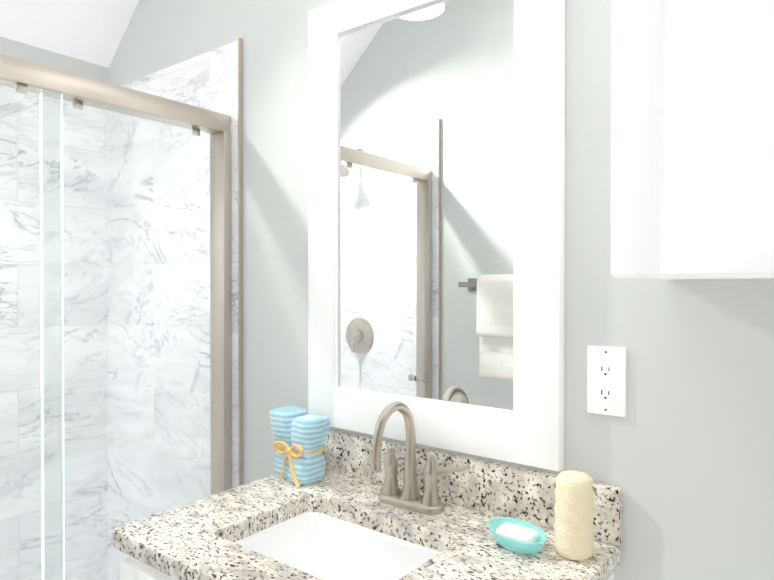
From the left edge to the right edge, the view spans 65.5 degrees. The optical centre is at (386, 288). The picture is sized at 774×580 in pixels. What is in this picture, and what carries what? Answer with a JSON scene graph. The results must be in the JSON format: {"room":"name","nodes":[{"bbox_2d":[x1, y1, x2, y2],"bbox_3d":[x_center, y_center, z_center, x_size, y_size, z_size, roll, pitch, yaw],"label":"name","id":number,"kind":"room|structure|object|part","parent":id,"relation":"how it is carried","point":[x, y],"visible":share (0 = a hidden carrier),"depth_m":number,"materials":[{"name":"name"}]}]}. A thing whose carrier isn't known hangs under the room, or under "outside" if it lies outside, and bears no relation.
{"room":"bathroom","nodes":[
{"label":"bathroom","id":0,"kind":"room"},
{"bbox_2d":[0,36,108,82],"bbox_3d":[-1.355,-0.884,1.747,0.096,0.380,1.070,0,1,38],"label":"wall","id":1,"kind":"structure","parent":0,"point":[23,51],"depth_m":1.99,"materials":[{"name":"grey paint"}]},
{"bbox_2d":[0,0,138,67],"bbox_3d":[-1.114,-1.068,1.560,0.711,0.663,1.070,0,1,38],"label":"ceiling slope","id":2,"kind":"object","parent":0,"point":[91,31],"depth_m":1.96,"materials":[{"name":"white paint"}]},
{"bbox_2d":[109,0,773,579],"bbox_3d":[0.093,-0.096,1.375,3.050,3.050,0.100,0,1,38],"label":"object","id":3,"kind":"structure","parent":0,"point":[681,454],"depth_m":1.09,"materials":[{"name":"grey paint"}]},
{"bbox_2d":[106,41,237,579],"bbox_3d":[-0.702,0.315,1.921,0.728,2.020,0.012,0,1,38],"label":"wall tiles","id":4,"kind":"structure","parent":3,"relation":"attached to","point":[208,80],"depth_m":1.92,"materials":[{"name":"stone"}]},
{"bbox_2d":[238,38,242,485],"bbox_3d":[-0.412,0.313,1.696,0.006,2.026,0.013,0,1,38],"label":"trim","id":5,"kind":"structure","parent":3,"relation":"attached to","point":[240,261],"depth_m":1.69,"materials":[{"name":"silver metal"}]},
{"bbox_2d":[308,0,564,471],"bbox_3d":[0.068,-0.174,1.310,0.647,1.021,0.027,0,1,38],"label":"mirror","id":6,"kind":"object","parent":3,"relation":"attached to","point":[436,204],"visible":0.9,"depth_m":1.27,"materials":[{"name":"white paint"}]},
{"bbox_3d":[0.068,-0.181,1.309,0.479,0.858,0.004,0,1,38],"label":"glass","id":7,"kind":"part","parent":6,"relation":"part of","materials":[{"name":"white"}]},
{"bbox_2d":[587,346,625,416],"bbox_3d":[0.392,0.166,1.077,0.068,0.122,0.009,0,1,38],"label":"electrical outlet","id":8,"kind":"object","parent":3,"relation":"attached to","point":[606,380],"visible":1,"depth_m":1.07,"materials":[{"name":"white plastic"}]},
{"bbox_2d":[611,0,773,278],"bbox_3d":[0.627,-0.469,0.681,0.652,0.914,0.334,0,1,38],"label":"upper cabinet","id":9,"kind":"object","parent":3,"relation":"attached to","point":[692,139],"visible":1,"depth_m":0.72,"materials":[{"name":"white wood"}]},
{"bbox_3d":[-0.265,1.382,0.922,3.050,0.100,1.270,0,1,38],"label":"floor","id":10,"kind":"structure","parent":0,"visible":0},
{"bbox_2d":[113,401,621,579],"bbox_3d":[-0.062,0.779,1.089,0.787,1.101,0.545,0,1,38],"label":"bathroom vanity","id":11,"kind":"object","parent":10,"relation":"on","point":[376,506],"visible":0.96,"depth_m":1.18,"materials":[{"name":"white stone"}]},
{"bbox_2d":[269,406,329,487],"bbox_3d":[-0.211,0.368,1.414,0.161,0.160,0.104,0,1,38],"label":"washcloths","id":12,"kind":"object","parent":11,"relation":"on","point":[300,435],"visible":1,"depth_m":1.38,"materials":[{"name":"blue fabric"}]},
{"bbox_2d":[193,502,477,579],"bbox_3d":[-0.096,0.555,1.096,0.438,0.147,0.320,0,1,38],"label":"sink","id":13,"kind":"object","parent":11,"relation":"in","point":[321,541],"depth_m":1.22,"materials":[{"name":"white ceramic"}]},
{"bbox_2d":[363,401,470,514],"bbox_3d":[0.019,0.339,1.212,0.269,0.222,0.154,0,1,38],"label":"faucet","id":14,"kind":"object","parent":11,"relation":"on","point":[389,499],"depth_m":1.23,"materials":[{"name":"silver metal"}]},
{"bbox_2d":[301,424,621,546],"bbox_3d":[0.098,0.399,1.294,0.787,0.100,0.020,0,1,38],"label":"backsplash","id":15,"kind":"structure","parent":11,"relation":"on","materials":[{"name":"stone"}]},
{"bbox_2d":[488,517,546,553],"bbox_3d":[0.228,0.436,1.057,0.118,0.028,0.092,0,1,38],"label":"soap dish","id":16,"kind":"object","parent":11,"relation":"on","point":[516,535],"visible":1,"depth_m":1.04,"materials":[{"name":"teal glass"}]},
{"bbox_2d":[554,470,594,560],"bbox_3d":[0.316,0.383,1.018,0.065,0.136,0.066,0,1,38],"label":"loofah","id":17,"kind":"object","parent":11,"relation":"on","point":[574,514],"visible":1,"depth_m":0.99,"materials":[{"name":"beige"}]},
{"bbox_3d":[-0.783,1.279,1.322,0.110,0.100,1.046,0,1,38],"label":"curb","id":18,"kind":"object","parent":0,"visible":0},
{"bbox_2d":[0,54,231,579],"bbox_3d":[-0.776,0.371,1.310,0.085,1.714,1.044,0,1,38],"label":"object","id":19,"kind":"structure","parent":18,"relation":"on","point":[26,77],"depth_m":1.51,"materials":[{"name":"silver metal"}]},
{"bbox_3d":[-1.432,0.175,1.815,0.100,2.500,1.270,0,1,38],"label":"wall","id":20,"kind":"structure","parent":0,"visible":0},
{"bbox_2d":[0,85,107,579],"bbox_3d":[-1.353,0.316,1.755,0.100,2.020,1.070,0,1,38],"label":"wall tile","id":21,"kind":"structure","parent":20,"relation":"attached to","point":[30,440],"depth_m":1.99,"materials":[{"name":"stone"}]}
]}

